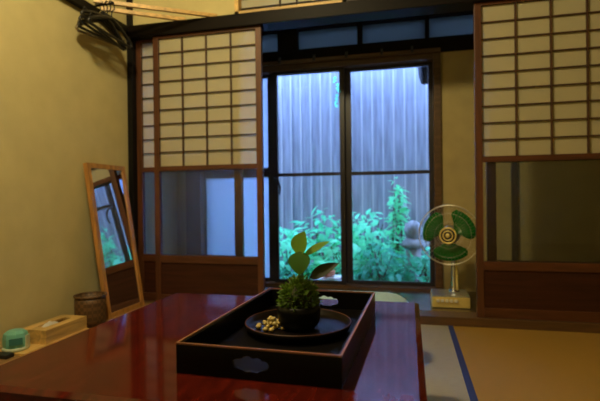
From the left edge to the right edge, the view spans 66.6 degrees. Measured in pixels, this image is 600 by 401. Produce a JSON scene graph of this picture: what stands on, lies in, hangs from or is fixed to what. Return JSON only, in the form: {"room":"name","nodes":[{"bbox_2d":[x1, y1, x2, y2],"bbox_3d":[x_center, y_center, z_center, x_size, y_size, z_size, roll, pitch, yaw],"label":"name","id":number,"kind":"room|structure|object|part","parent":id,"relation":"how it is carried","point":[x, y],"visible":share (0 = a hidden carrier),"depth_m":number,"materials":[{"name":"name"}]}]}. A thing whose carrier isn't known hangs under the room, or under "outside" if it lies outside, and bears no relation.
{"room":"traditional dwelling","nodes":[
{"label":"traditional dwelling","id":0,"kind":"room"},
{"bbox_2d":[1,328,29,352],"bbox_3d":[-1.183,0.578,1.901,0.102,0.082,0.101,-1,0,13],"label":"canister","id":1,"kind":"object","parent":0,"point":[17,339],"visible":0.99,"depth_m":1.87,"materials":[{"name":"green"}]},
{"bbox_3d":[-1.158,0.577,1.863,0.048,0.028,0.004,-1,0,-33],"label":"label panel","id":2,"kind":"part","parent":1,"relation":"part of","materials":[{"name":"green paper"}]},
{"bbox_3d":[-1.138,0.586,1.908,0.005,0.052,0.036,-1,0,-8],"label":"panel","id":3,"kind":"part","parent":1,"relation":"part of","materials":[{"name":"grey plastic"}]},
{"bbox_2d":[0,0,128,347],"bbox_3d":[-1.656,-0.463,0.661,0.120,2.540,4.720,-1,0,13],"label":"wall","id":4,"kind":"structure","parent":0,"point":[64,104],"depth_m":2.23,"materials":[{"name":"beige paint"}]},
{"bbox_2d":[0,303,150,364],"bbox_3d":[-1.092,0.651,1.851,0.400,0.050,1.884,-1,0,13],"label":"trim","id":5,"kind":"structure","parent":4,"relation":"attached to","point":[2,361],"depth_m":1.82,"materials":[{"name":"brown wood"}]},
{"bbox_2d":[0,352,13,358],"bbox_3d":[-1.220,0.620,1.834,0.140,0.016,0.040,-1,0,13],"label":"remote control","id":6,"kind":"object","parent":5,"relation":"on","point":[3,355],"visible":1,"depth_m":1.81,"materials":[{"name":"black plastic"}]},
{"bbox_2d":[0,315,88,355],"bbox_3d":[-1.138,0.585,2.040,0.153,0.082,0.380,-1,0,13],"label":"tissue box","id":7,"kind":"object","parent":5,"relation":"on","point":[45,333],"visible":0.91,"depth_m":2.03,"materials":[{"name":"brown wood"}]},
{"bbox_3d":[-1.138,0.622,2.040,0.153,0.008,0.380,-1,0,13],"label":"board","id":8,"kind":"part","parent":7,"relation":"part of","materials":[{"name":"brown wood"}]},
{"bbox_2d":[73,291,106,327],"bbox_3d":[-1.053,0.547,2.297,0.157,0.154,0.157,-1,0,13],"label":"basket","id":9,"kind":"object","parent":5,"relation":"on","point":[92,304],"visible":0.89,"depth_m":2.24,"materials":[{"name":"wicker"}]},
{"bbox_2d":[83,162,144,319],"bbox_3d":[-1.035,0.212,2.563,0.146,0.828,0.330,-1,0,13],"label":"leaning mirror","id":10,"kind":"object","parent":5,"relation":"on","point":[106,185],"visible":0.99,"depth_m":2.54,"materials":[{"name":"brown wood"}]},
{"bbox_2d":[66,0,127,32],"bbox_3d":[-1.593,-1.034,0.627,0.032,0.044,4.489,-1,0,13],"label":"trim","id":11,"kind":"structure","parent":4,"relation":"attached to","point":[80,4],"depth_m":2.47,"materials":[{"name":"brown wood"}]},
{"bbox_2d":[94,2,113,6],"bbox_3d":[-1.069,-1.071,2.496,0.118,0.016,0.014,-1,0,13],"label":"peg","id":12,"kind":"object","parent":4,"relation":"attached to","point":[110,3],"visible":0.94,"depth_m":2.49,"materials":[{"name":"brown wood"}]},
{"bbox_2d":[75,3,119,45],"bbox_3d":[-1.105,-0.978,2.522,0.020,0.216,0.381,-1,0,13],"label":"hanger","id":13,"kind":"object","parent":12,"relation":"hanging from","point":[100,23],"visible":0.51,"depth_m":2.48,"materials":[{"name":"black plastic"}]},
{"bbox_2d":[77,3,120,45],"bbox_3d":[-1.086,-0.983,2.505,0.020,0.204,0.383,-1,0,13],"label":"hanger","id":14,"kind":"object","parent":12,"relation":"hanging from","point":[84,20],"visible":0.51,"depth_m":2.45,"materials":[{"name":"black plastic"}]},
{"bbox_2d":[78,1,122,47],"bbox_3d":[-1.069,-0.978,2.482,0.020,0.215,0.381,-1,0,13],"label":"hanger","id":15,"kind":"object","parent":12,"relation":"hanging from","point":[86,15],"visible":0.52,"depth_m":2.46,"materials":[{"name":"black plastic"}]},
{"bbox_2d":[80,1,126,50],"bbox_3d":[-1.052,-0.970,2.460,0.020,0.229,0.376,-1,0,13],"label":"hanger","id":16,"kind":"object","parent":12,"relation":"hanging from","point":[83,10],"visible":0.79,"depth_m":2.49,"materials":[{"name":"black plastic"}]},
{"bbox_2d":[126,0,138,262],"bbox_3d":[-1.043,-0.538,2.888,0.035,2.420,0.103,-1,0,13],"label":"trim","id":17,"kind":"structure","parent":4,"relation":"attached to","point":[131,52],"depth_m":2.84,"materials":[{"name":"brown wood"}]},
{"bbox_2d":[144,300,599,333],"bbox_3d":[0.998,0.637,2.395,4.190,0.065,0.135,-1,0,13],"label":"trim","id":18,"kind":"structure","parent":4,"relation":"attached to","point":[427,317],"depth_m":2.33,"materials":[{"name":"brown wood"}]},
{"bbox_2d":[136,39,244,300],"bbox_3d":[-0.680,-0.197,2.805,0.697,1.639,0.030,-1,0,13],"label":"screen","id":19,"kind":"object","parent":18,"relation":"on","point":[144,48],"visible":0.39,"depth_m":2.87,"materials":[{"name":"brown wood"}]},
{"bbox_3d":[-0.697,-1.002,2.804,0.612,0.027,0.030,-1,0,13],"label":"rail","id":20,"kind":"part","parent":19,"relation":"part of","materials":[{"name":"brown wood"}]},
{"bbox_3d":[-0.680,0.475,2.809,0.612,0.195,0.014,-1,0,13],"label":"panel","id":21,"kind":"part","parent":19,"relation":"part of","materials":[{"name":"brown wood"}]},
{"bbox_3d":[-0.678,0.598,2.809,0.612,0.050,0.030,-1,0,13],"label":"rail","id":22,"kind":"part","parent":19,"relation":"part of","materials":[{"name":"brown wood"}]},
{"bbox_3d":[-0.688,-0.195,2.807,0.612,0.030,0.030,-1,0,13],"label":"rail","id":23,"kind":"part","parent":19,"relation":"part of","materials":[{"name":"brown wood"}]},
{"bbox_3d":[-0.681,0.355,2.808,0.612,0.045,0.030,-1,0,13],"label":"rail","id":24,"kind":"part","parent":19,"relation":"part of","materials":[{"name":"brown wood"}]},
{"bbox_2d":[153,26,264,300],"bbox_3d":[-0.552,-0.198,2.735,0.695,1.639,0.030,-1,0,13],"label":"screen","id":25,"kind":"object","parent":18,"relation":"on","point":[208,85],"visible":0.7,"depth_m":2.73,"materials":[{"name":"brown wood"}]},
{"bbox_3d":[-0.543,0.597,2.738,0.625,0.050,0.030,-1,0,13],"label":"rail","id":26,"kind":"part","parent":25,"relation":"part of","materials":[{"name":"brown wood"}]},
{"bbox_3d":[-0.562,-1.004,2.732,0.625,0.027,0.030,-1,0,13],"label":"rail","id":27,"kind":"part","parent":25,"relation":"part of","materials":[{"name":"brown wood"}]},
{"bbox_3d":[-0.552,-0.196,2.735,0.625,0.030,0.030,-1,0,13],"label":"rail","id":28,"kind":"part","parent":25,"relation":"part of","materials":[{"name":"brown wood"}]},
{"bbox_3d":[-0.546,0.354,2.737,0.625,0.045,0.030,-1,0,13],"label":"rail","id":29,"kind":"part","parent":25,"relation":"part of","materials":[{"name":"brown wood"}]},
{"bbox_3d":[-0.544,0.474,2.737,0.625,0.195,0.014,-1,0,13],"label":"panel","id":30,"kind":"part","parent":25,"relation":"part of","materials":[{"name":"brown wood"}]},
{"bbox_2d":[473,0,599,322],"bbox_3d":[1.266,-0.218,2.299,0.725,1.639,0.030,-1,0,13],"label":"screen","id":31,"kind":"object","parent":18,"relation":"on","point":[537,62],"visible":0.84,"depth_m":2.31,"materials":[{"name":"brown wood"}]},
{"bbox_3d":[1.257,-1.024,2.296,0.655,0.027,0.030,-1,0,13],"label":"rail","id":32,"kind":"part","parent":31,"relation":"part of","materials":[{"name":"brown wood"}]},
{"bbox_3d":[1.266,-0.216,2.299,0.655,0.030,0.030,-1,0,13],"label":"rail","id":33,"kind":"part","parent":31,"relation":"part of","materials":[{"name":"brown wood"}]},
{"bbox_3d":[1.273,0.334,2.301,0.655,0.045,0.030,-1,0,13],"label":"rail","id":34,"kind":"part","parent":31,"relation":"part of","materials":[{"name":"brown wood"}]},
{"bbox_3d":[1.274,0.454,2.301,0.655,0.195,0.014,-1,0,13],"label":"panel","id":35,"kind":"part","parent":31,"relation":"part of","materials":[{"name":"brown wood"}]},
{"bbox_3d":[1.275,0.577,2.302,0.655,0.050,0.030,-1,0,13],"label":"rail","id":36,"kind":"part","parent":31,"relation":"part of","materials":[{"name":"brown wood"}]},
{"bbox_2d":[486,159,599,262],"bbox_3d":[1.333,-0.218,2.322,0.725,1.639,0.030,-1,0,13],"label":"glass pane","id":37,"kind":"object","parent":31,"relation":"in","point":[491,219],"visible":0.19,"depth_m":2.39,"materials":[{"name":"clear glass"}]},
{"bbox_3d":[1.338,-0.217,2.321,0.645,0.030,0.030,-1,0,13],"label":"rail","id":38,"kind":"part","parent":37,"relation":"part of","materials":[{"name":"brown wood"}]},
{"bbox_3d":[1.345,0.334,2.323,0.645,0.045,0.030,-1,0,13],"label":"rail","id":39,"kind":"part","parent":37,"relation":"part of","materials":[{"name":"brown wood"}]},
{"bbox_2d":[145,172,177,253],"bbox_3d":[-1.050,-0.390,3.314,0.100,2.280,0.720,-1,0,13],"label":"wall","id":40,"kind":"structure","parent":0,"point":[169,179],"depth_m":3.34,"materials":[{"name":"beige paint"}]},
{"bbox_2d":[133,0,234,24],"bbox_3d":[0.970,-1.433,2.396,4.200,0.675,0.060,-1,0,13],"label":"wall","id":41,"kind":"structure","parent":0,"point":[219,7],"depth_m":2.77,"materials":[{"name":"beige paint"}]},
{"bbox_2d":[234,0,345,13],"bbox_3d":[-0.056,-1.271,2.638,0.658,0.371,0.080,-1,0,13],"label":"window","id":42,"kind":"structure","parent":41,"relation":"in","point":[241,6],"depth_m":2.66,"materials":[{"name":"white paper"}]},
{"bbox_2d":[126,0,499,40],"bbox_3d":[0.977,-1.059,2.384,4.190,0.073,0.125,-1,0,13],"label":"beam","id":43,"kind":"structure","parent":41,"relation":"attached to","point":[357,10],"depth_m":2.56,"materials":[{"name":"brown wood"}]},
{"bbox_2d":[101,6,185,20],"bbox_3d":[-0.906,-1.084,2.663,0.468,0.021,0.020,-1,0,-22],"label":"wooden pole","id":44,"kind":"object","parent":43,"relation":"on","point":[120,11],"visible":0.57,"depth_m":2.65,"materials":[{"name":"brown wood"}]},
{"bbox_2d":[87,0,132,47],"bbox_3d":[-1.024,-0.982,2.480,0.020,0.207,0.382,-1,0,13],"label":"hanger","id":45,"kind":"object","parent":44,"relation":"hanging from","point":[92,17],"visible":1,"depth_m":2.48,"materials":[{"name":"black plastic"}]},
{"bbox_2d":[93,0,216,16],"bbox_3d":[-0.803,-1.085,2.586,0.668,0.021,0.020,-1,0,-20],"label":"wooden pole","id":46,"kind":"object","parent":43,"relation":"on","point":[116,3],"visible":0.83,"depth_m":2.58,"materials":[{"name":"brown wood"}]},
{"bbox_2d":[265,285,475,311],"bbox_3d":[1.121,0.665,2.803,4.540,0.123,0.715,-1,0,13],"label":"floor","id":47,"kind":"structure","parent":0,"point":[423,298],"depth_m":2.89,"materials":[{"name":"brown wood"}]},
{"bbox_2d":[418,205,475,308],"bbox_3d":[0.869,0.315,2.675,0.344,0.582,0.242,-1,0,13],"label":"electric fan","id":48,"kind":"object","parent":47,"relation":"on","point":[449,235],"visible":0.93,"depth_m":2.62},
{"bbox_3d":[0.784,0.154,2.669,0.133,0.174,0.035,-1,0,29],"label":"blade","id":49,"kind":"part","parent":48,"relation":"part of","materials":[{"name":"green plastic"}]},
{"bbox_3d":[0.837,0.199,2.586,0.084,0.084,0.012,-1,0,25],"label":"hub plate","id":50,"kind":"part","parent":48,"relation":"part of","materials":[{"name":"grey metal"}]},
{"bbox_3d":[0.873,0.540,2.668,0.202,0.008,0.196,-1,0,13],"label":"plate","id":51,"kind":"part","parent":48,"relation":"part of","materials":[{"name":"silver metal"}]},
{"bbox_3d":[0.866,0.286,2.629,0.187,0.123,0.031,-1,0,13],"label":"blade","id":52,"kind":"part","parent":48,"relation":"part of","materials":[{"name":"green plastic"}]},
{"bbox_3d":[0.924,0.136,2.587,0.141,0.167,0.034,-1,0,35],"label":"blade","id":53,"kind":"part","parent":48,"relation":"part of","materials":[{"name":"green plastic"}]},
{"bbox_2d":[177,11,599,291],"bbox_3d":[1.145,-0.267,3.051,4.490,2.425,0.130,-1,0,13],"label":"wall","id":54,"kind":"structure","parent":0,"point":[559,201],"depth_m":3.01,"materials":[{"name":"paint"}]},
{"bbox_2d":[262,34,276,52],"bbox_3d":[-0.483,-1.151,3.443,0.680,0.144,0.006,-1,0,13],"label":"window","id":55,"kind":"structure","parent":54,"relation":"attached to","point":[269,42],"depth_m":3.38,"materials":[{"name":"blue glass"}]},
{"bbox_2d":[186,47,442,290],"bbox_3d":[0.049,-0.211,3.311,1.865,1.682,0.135,-1,0,13],"label":"window","id":56,"kind":"structure","parent":54,"relation":"attached to","point":[219,185],"depth_m":3.30,"materials":[{"name":"brown wood"}]},
{"bbox_3d":[-0.478,-0.166,3.476,0.507,1.491,0.004,-1,0,13],"label":"pane","id":57,"kind":"part","parent":56,"relation":"part of","materials":[{"name":"clear glass"}]},
{"bbox_3d":[-0.460,-0.165,3.472,0.560,1.539,0.030,-1,0,13],"label":"sash","id":58,"kind":"part","parent":56,"relation":"part of","materials":[{"name":"brown wood"}]},
{"bbox_3d":[0.066,-0.170,3.305,0.526,1.539,0.030,-1,0,13],"label":"sash","id":59,"kind":"part","parent":56,"relation":"part of","materials":[{"name":"brown wood"}]},
{"bbox_3d":[0.117,0.614,3.303,1.745,0.030,0.130,-1,0,13],"label":"sill","id":60,"kind":"part","parent":56,"relation":"part of","materials":[{"name":"brown wood"}]},
{"bbox_3d":[0.621,-0.176,3.213,0.613,1.539,0.030,-1,0,13],"label":"sash","id":61,"kind":"part","parent":56,"relation":"part of","materials":[{"name":"brown wood"}]},
{"bbox_2d":[299,26,356,48],"bbox_3d":[0.201,-1.158,3.279,0.430,0.144,0.006,-1,0,13],"label":"window","id":62,"kind":"structure","parent":54,"relation":"attached to","point":[344,35],"depth_m":3.28,"materials":[{"name":"blue glass"}]},
{"bbox_2d":[363,19,424,42],"bbox_3d":[0.648,-1.163,3.172,0.422,0.144,0.006,-1,0,13],"label":"window","id":63,"kind":"structure","parent":54,"relation":"attached to","point":[414,29],"depth_m":3.17,"materials":[{"name":"blue glass"}]},
{"bbox_2d":[429,15,473,37],"bbox_3d":[1.112,-1.168,3.061,0.480,0.144,0.006,-1,0,13],"label":"window","id":64,"kind":"structure","parent":54,"relation":"attached to","point":[455,25],"depth_m":3.08,"materials":[{"name":"blue glass"}]},
{"bbox_2d":[421,324,599,400],"bbox_3d":[0.443,0.725,0.099,4.400,0.120,4.590,-1,0,13],"label":"floor","id":65,"kind":"structure","parent":0,"point":[502,364],"depth_m":1.82,"materials":[{"name":"beige wicker"}]},
{"bbox_2d":[0,293,426,400],"bbox_3d":[-0.131,0.496,1.141,0.847,0.337,0.828,-1,0,13],"label":"table","id":66,"kind":"object","parent":65,"relation":"on","point":[131,356],"visible":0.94,"depth_m":0.92,"materials":[{"name":"red paint"}]},
{"bbox_2d":[176,288,374,388],"bbox_3d":[-0.010,0.296,1.093,0.321,0.058,0.548,-1,0,15],"label":"serving tray","id":67,"kind":"object","parent":66,"relation":"on","point":[224,347],"visible":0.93,"depth_m":0.87,"materials":[{"name":"black paint"}]},
{"bbox_2d":[245,309,350,342],"bbox_3d":[-0.004,0.306,1.126,0.261,0.023,0.261,-1,0,13],"label":"round dish","id":68,"kind":"object","parent":67,"relation":"on","point":[332,324],"visible":0.76,"depth_m":1.09,"materials":[{"name":"black ceramic"}]},
{"bbox_2d":[276,231,338,331],"bbox_3d":[0.004,0.193,1.106,0.117,0.237,0.144,-1,0,-39],"label":"potted plant","id":69,"kind":"object","parent":68,"relation":"on","point":[297,311],"visible":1,"depth_m":1.09,"materials":[{"name":"green plant"}]},
{"bbox_3d":[-0.002,0.282,1.118,0.106,0.058,0.106,-1,0,13],"label":"pot","id":70,"kind":"part","parent":69,"relation":"part of","materials":[{"name":"black ceramic"}]},
{"bbox_2d":[319,290,407,301],"bbox_3d":[0.191,0.516,1.724,0.476,0.282,0.425,-1,0,13],"label":"chair","id":71,"kind":"object","parent":65,"relation":"on","point":[379,296],"visible":0.14,"depth_m":1.85,"materials":[{"name":"fabric"}]},
{"bbox_2d":[448,325,477,400],"bbox_3d":[0.259,0.665,0.193,0.025,0.002,4.488,-1,0,13],"label":"trim","id":72,"kind":"structure","parent":65,"relation":"on","point":[468,382],"depth_m":1.79,"materials":[{"name":"fabric"}]},
{"bbox_3d":[0.756,-0.350,3.169,8.000,2.600,0.080,-1,0,13],"label":"wall","id":73,"kind":"structure","parent":0,"visible":0},
{"bbox_3d":[0.741,-1.680,3.167,8.000,0.060,1.335,-1,0,13],"label":"roof eave","id":74,"kind":"object","parent":73,"relation":"attached to","visible":0},
{"bbox_2d":[418,67,427,84],"bbox_3d":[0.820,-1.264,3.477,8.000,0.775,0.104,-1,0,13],"label":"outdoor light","id":75,"kind":"object","parent":74,"relation":"attached to","point":[422,71],"visible":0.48,"depth_m":3.42,"materials":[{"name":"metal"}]},
{"label":"outside","id":76,"kind":"structure","parent":0,"visible":0},
{"bbox_3d":[1.003,0.993,4.137,12.000,0.140,1.900,-1,0,13],"label":"garden","id":77,"kind":"object","parent":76,"visible":0},
{"bbox_2d":[280,259,317,278],"bbox_3d":[-0.030,0.710,3.800,0.469,0.464,0.510,-1,0,-30],"label":"shrub","id":78,"kind":"object","parent":77,"relation":"on","point":[282,274],"visible":0.09,"depth_m":3.79,"materials":[{"name":"green plant"}]},
{"bbox_2d":[280,227,322,278],"bbox_3d":[-0.167,0.592,4.105,0.804,0.701,0.718,-1,0,-23],"label":"shrub","id":79,"kind":"object","parent":77,"relation":"on","point":[287,247],"visible":0.19,"depth_m":4.00,"materials":[{"name":"green plant"}]},
{"bbox_2d":[285,207,364,274],"bbox_3d":[0.225,0.491,4.281,0.642,0.894,0.748,-1,0,-44],"label":"shrub","id":80,"kind":"object","parent":77,"relation":"on","point":[321,237],"visible":0.37,"depth_m":4.21,"materials":[{"name":"green plant"}]},
{"bbox_2d":[316,270,340,279],"bbox_3d":[0.236,0.743,3.547,0.270,0.393,0.172,-1,0,13],"label":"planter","id":81,"kind":"object","parent":77,"relation":"on","point":[331,275],"visible":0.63,"depth_m":3.50,"materials":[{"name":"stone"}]},
{"bbox_3d":[0.215,0.569,3.551,0.124,0.044,0.124,-1,0,13],"label":"pot","id":82,"kind":"part","parent":81,"relation":"part of","materials":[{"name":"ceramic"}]},
{"bbox_2d":[313,232,372,279],"bbox_3d":[0.371,0.596,3.931,0.494,0.680,0.577,-1,0,-22],"label":"shrub","id":83,"kind":"object","parent":77,"relation":"on","point":[330,252],"visible":0.32,"depth_m":3.81,"materials":[{"name":"green plant"}]},
{"bbox_2d":[278,67,429,275],"bbox_3d":[0.728,-0.526,4.600,6.096,2.899,0.068,-1,0,13],"label":"fence","id":84,"kind":"object","parent":77,"relation":"on","point":[389,108],"visible":0.09,"depth_m":4.61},
{"bbox_2d":[333,72,338,107],"bbox_3d":[0.373,-1.140,4.603,0.076,0.422,0.046,-1,0,13],"label":"vine","id":85,"kind":"object","parent":84,"relation":"hanging from","point":[337,84],"visible":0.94,"depth_m":4.60,"materials":[{"name":"green plant"}]},
{"bbox_2d":[332,209,404,280],"bbox_3d":[0.628,0.502,4.090,0.669,0.861,0.641,-1,0,30],"label":"shrub","id":86,"kind":"object","parent":77,"relation":"on","point":[361,227],"visible":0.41,"depth_m":4.00,"materials":[{"name":"green plant"}]},
{"bbox_2d":[353,237,414,280],"bbox_3d":[0.645,0.618,3.671,0.557,0.632,0.435,-1,0,13],"label":"shrub","id":87,"kind":"object","parent":77,"relation":"on","point":[379,265],"visible":0.58,"depth_m":3.63,"materials":[{"name":"green plant"}]},
{"bbox_2d":[386,177,410,277],"bbox_3d":[0.878,0.358,4.086,0.233,1.140,0.224,-1,0,35],"label":"shrub","id":88,"kind":"object","parent":77,"relation":"on","point":[396,216],"visible":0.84,"depth_m":4.07,"materials":[{"name":"green plant"}]},
{"bbox_2d":[383,250,429,281],"bbox_3d":[0.925,0.665,3.655,0.600,0.533,0.470,-1,0,13],"label":"shrub","id":89,"kind":"object","parent":77,"relation":"on","point":[414,261],"visible":0.34,"depth_m":3.62,"materials":[{"name":"green plant"}]},
{"bbox_2d":[401,220,425,281],"bbox_3d":[0.971,0.548,3.905,0.220,0.757,0.220,-1,0,13],"label":"stone ornament","id":90,"kind":"object","parent":77,"relation":"on","point":[411,229],"visible":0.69,"depth_m":3.85,"materials":[{"name":"grey stone"}]},
{"bbox_2d":[405,246,429,281],"bbox_3d":[1.187,0.649,4.079,0.611,0.554,0.508,-1,0,13],"label":"shrub","id":91,"kind":"object","parent":77,"relation":"on","point":[427,248],"visible":0.06,"depth_m":4.09,"materials":[{"name":"green plant"}]}
]}

